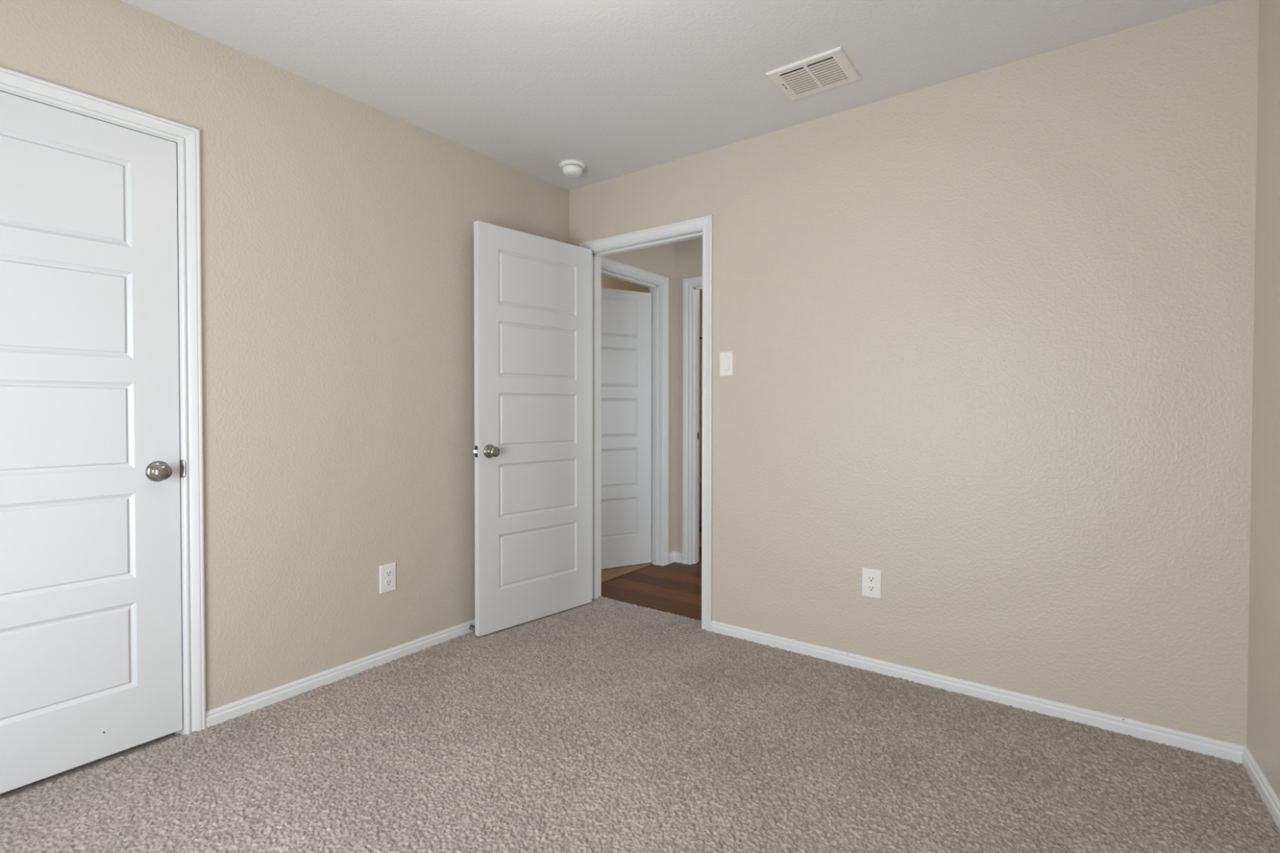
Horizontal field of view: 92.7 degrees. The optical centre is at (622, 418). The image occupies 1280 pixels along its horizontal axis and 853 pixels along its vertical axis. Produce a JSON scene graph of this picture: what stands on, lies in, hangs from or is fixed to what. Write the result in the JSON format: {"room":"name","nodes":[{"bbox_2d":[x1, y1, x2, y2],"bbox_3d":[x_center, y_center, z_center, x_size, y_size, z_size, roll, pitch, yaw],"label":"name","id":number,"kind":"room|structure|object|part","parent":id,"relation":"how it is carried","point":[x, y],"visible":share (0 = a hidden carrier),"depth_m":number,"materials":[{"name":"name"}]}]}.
{"room":"empty bedroom","nodes":[
{"label":"empty bedroom","id":0,"kind":"room"},
{"bbox_2d":[0,0,674,711],"bbox_3d":[-1.082,-0.095,2.750,0.137,2.522,4.922,1,1,37],"label":"wall","id":1,"kind":"structure","parent":0,"point":[337,254],"depth_m":2.47,"materials":[{"name":"beige paint"}]},
{"bbox_2d":[0,91,182,794],"bbox_3d":[-1.742,0.072,1.785,0.097,2.019,0.778,1,1,37],"label":"door","id":2,"kind":"structure","parent":1,"relation":"in","point":[91,637],"depth_m":1.90,"materials":[{"name":"white paint"}]},
{"bbox_3d":[-1.535,0.176,2.031,0.062,0.066,0.066,1,1,37],"label":"knob","id":3,"kind":"part","parent":2,"relation":"part of","materials":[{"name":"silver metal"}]},
{"bbox_2d":[0,66,205,735],"bbox_3d":[-1.790,0.059,1.823,0.131,2.124,0.892,1,1,37],"label":"door frame","id":4,"kind":"structure","parent":1,"relation":"attached to","point":[187,138],"depth_m":2.11,"materials":[{"name":"white wood"}]},
{"bbox_3d":[-1.520,0.172,2.105,0.035,0.061,0.008,0,1,21],"label":"strike plate","id":5,"kind":"part","parent":4,"relation":"part of","materials":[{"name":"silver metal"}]},
{"bbox_2d":[205,619,475,728],"bbox_3d":[-1.386,1.077,2.281,0.012,0.077,3.550,1,1,37],"label":"baseboard","id":6,"kind":"structure","parent":1,"relation":"attached to","point":[219,715],"depth_m":2.50,"materials":[{"name":"white wood"}]},
{"bbox_2d":[468,624,475,630],"bbox_3d":[-0.745,1.055,3.073,0.052,0.024,0.024,1,1,37],"label":"spring door stop","id":7,"kind":"object","parent":6,"relation":"attached to","point":[471,627],"visible":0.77,"depth_m":3.08,"materials":[{"name":"silver metal"}]},
{"bbox_2d":[379,562,395,594],"bbox_3d":[-1.045,0.712,2.727,0.009,0.124,0.079,1,1,37],"label":"wall outlet","id":8,"kind":"object","parent":1,"relation":"attached to","point":[388,571],"visible":1,"depth_m":2.72,"materials":[{"name":"white plastic"}]},
{"bbox_2d":[384,569,391,577],"bbox_3d":[-1.043,0.692,2.725,0.003,0.028,0.036,1,1,37],"label":"receptacle","id":9,"kind":"object","parent":8,"relation":"attached to","point":[388,573],"depth_m":2.72,"materials":[{"name":"white plastic"}]},
{"bbox_2d":[384,578,392,586],"bbox_3d":[-1.043,0.732,2.725,0.003,0.028,0.036,1,1,37],"label":"receptacle","id":10,"kind":"object","parent":8,"relation":"attached to","point":[388,582],"depth_m":2.73,"materials":[{"name":"white plastic"}]},
{"bbox_2d":[600,288,652,568],"bbox_3d":[-0.123,0.071,4.336,0.763,1.987,0.159,0,1,-28],"label":"door","id":11,"kind":"structure","parent":1,"relation":"in","point":[626,316],"depth_m":4.40,"materials":[{"name":"white paint"}]},
{"bbox_2d":[600,256,669,565],"bbox_3d":[0.021,0.029,4.176,0.131,2.123,0.901,1,1,37],"label":"door frame","id":12,"kind":"structure","parent":1,"relation":"attached to","point":[658,285],"depth_m":4.47,"materials":[{"name":"white wood"}]},
{"bbox_2d":[668,551,682,564],"bbox_3d":[0.394,1.037,4.533,0.082,0.077,0.094,1,1,37],"label":"baseboard","id":13,"kind":"structure","parent":1,"relation":"attached to","point":[673,557],"depth_m":4.55,"materials":[{"name":"white wood"}]},
{"bbox_2d":[0,527,1279,852],"bbox_3d":[-0.058,1.113,3.409,5.566,0.087,6.950,1,1,37],"label":"floor","id":14,"kind":"structure","parent":0,"point":[602,725],"depth_m":1.92,"materials":[{"name":"beige carpet"}]},
{"bbox_2d":[698,475,702,527],"bbox_3d":[1.371,0.829,5.916,1.520,0.450,0.780,1,1,37],"label":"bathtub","id":15,"kind":"object","parent":14,"relation":"on","point":[700,476],"visible":0.02,"depth_m":5.91,"materials":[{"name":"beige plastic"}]},
{"bbox_2d":[698,345,702,475],"bbox_3d":[1.378,-0.079,5.910,1.530,1.364,0.800,1,1,37],"label":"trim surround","id":16,"kind":"object","parent":15,"relation":"on","point":[700,347],"depth_m":6.43,"materials":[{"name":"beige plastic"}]},
{"bbox_2d":[698,475,702,484],"bbox_3d":[1.371,0.779,5.915,1.520,0.350,0.780,1,1,37],"label":"basin","id":17,"kind":"object","parent":15,"relation":"in","point":[700,476],"depth_m":6.25,"materials":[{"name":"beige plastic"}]},
{"bbox_2d":[121,0,1225,191],"bbox_3d":[-0.167,-1.383,1.321,3.296,0.100,3.780,1,1,37],"label":"ceiling","id":18,"kind":"structure","parent":0,"point":[617,88],"depth_m":2.24,"materials":[{"name":"white paint"}]},
{"bbox_2d":[559,160,586,177],"bbox_3d":[-0.267,-1.335,3.278,0.143,0.057,0.143,1,1,37],"label":"smoke detector","id":19,"kind":"object","parent":18,"relation":"attached to","point":[571,168],"visible":1,"depth_m":3.24,"materials":[{"name":"white plastic"}]},
{"bbox_2d":[765,46,862,101],"bbox_3d":[0.753,-1.344,2.396,0.290,0.018,0.260,1,1,37],"label":"ceiling vent","id":20,"kind":"object","parent":18,"relation":"in","point":[831,68],"visible":1,"depth_m":2.38,"materials":[{"name":"white metal"}]},
{"bbox_2d":[673,236,702,552],"bbox_3d":[1.452,-0.110,3.845,2.578,2.522,0.115,1,1,37],"label":"wall","id":21,"kind":"structure","parent":0,"point":[688,254],"depth_m":4.55,"materials":[{"name":"beige paint"}]},
{"bbox_2d":[682,275,702,564],"bbox_3d":[0.825,0.028,4.312,0.853,2.121,0.131,1,1,37],"label":"door frame","id":22,"kind":"structure","parent":21,"relation":"attached to","point":[691,286],"depth_m":4.51,"materials":[{"name":"white wood"}]},
{"bbox_2d":[699,288,702,346],"bbox_3d":[1.258,-0.133,5.346,2.500,2.522,2.043,1,1,37],"label":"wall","id":23,"kind":"structure","parent":0,"point":[700,291],"depth_m":6.44,"materials":[{"name":"beige paint"}]},
{"bbox_2d":[568,0,1258,746],"bbox_3d":[0.626,-0.118,4.346,5.700,2.522,2.200,1,1,37],"label":"wall","id":24,"kind":"structure","parent":0,"point":[989,333],"depth_m":2.33,"materials":[{"name":"beige paint"}]},
{"bbox_2d":[579,214,713,631],"bbox_3d":[0.142,0.037,3.408,0.885,2.140,0.148,1,1,37],"label":"door frame","id":25,"kind":"structure","parent":24,"relation":"attached to","point":[703,226],"depth_m":3.15,"materials":[{"name":"white wood"}]},
{"bbox_2d":[473,220,591,636],"bbox_3d":[-0.452,0.049,3.271,0.159,2.040,0.784,1,1,44],"label":"door","id":26,"kind":"structure","parent":25,"relation":"attached to","point":[532,451],"depth_m":3.22,"materials":[{"name":"white paint"}]},
{"bbox_3d":[-0.717,0.161,3.000,0.024,0.057,0.002,1,1,44],"label":"latch plate","id":27,"kind":"part","parent":26,"relation":"part of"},
{"bbox_3d":[-0.638,0.162,3.012,0.062,0.066,0.066,1,1,44],"label":"knob","id":28,"kind":"part","parent":26,"relation":"part of","materials":[{"name":"silver metal"}]},
{"bbox_2d":[720,351,733,376],"bbox_3d":[0.517,-0.274,3.038,0.073,0.120,0.012,1,1,37],"label":"light switch","id":29,"kind":"object","parent":24,"relation":"attached to","point":[726,357],"visible":1,"depth_m":3.04,"materials":[{"name":"white plastic"}]},
{"bbox_2d":[862,567,881,599],"bbox_3d":[1.075,0.710,2.632,0.079,0.124,0.009,1,1,37],"label":"wall outlet","id":30,"kind":"object","parent":24,"relation":"attached to","point":[871,578],"visible":1,"depth_m":2.63,"materials":[{"name":"white plastic"}]},
{"bbox_2d":[866,584,875,591],"bbox_3d":[1.074,0.730,2.630,0.036,0.028,0.003,1,1,37],"label":"receptacle","id":31,"kind":"object","parent":30,"relation":"attached to","point":[870,588],"depth_m":2.63,"materials":[{"name":"white plastic"}]},
{"bbox_2d":[866,575,875,582],"bbox_3d":[1.074,0.690,2.630,0.036,0.028,0.003,1,1,37],"label":"receptacle","id":32,"kind":"object","parent":30,"relation":"attached to","point":[870,579],"depth_m":2.63,"materials":[{"name":"white plastic"}]},
{"bbox_2d":[711,620,1245,764],"bbox_3d":[0.834,1.070,2.818,2.900,0.077,0.012,1,1,37],"label":"baseboard","id":33,"kind":"structure","parent":24,"relation":"attached to","point":[1221,749],"depth_m":2.33,"materials":[{"name":"white wood"}]},
{"bbox_2d":[1246,0,1279,800],"bbox_3d":[1.033,-0.072,0.430,0.115,2.492,3.559,1,1,34],"label":"wall","id":34,"kind":"structure","parent":0,"point":[1263,740],"depth_m":1.81,"materials":[{"name":"beige paint"}]},
{"bbox_2d":[1242,746,1279,828],"bbox_3d":[0.982,1.106,0.486,0.012,0.077,3.554,1,1,34],"label":"baseboard","id":35,"kind":"structure","parent":34,"relation":"attached to","point":[1268,795],"depth_m":1.78,"materials":[{"name":"white wood"}]}
]}

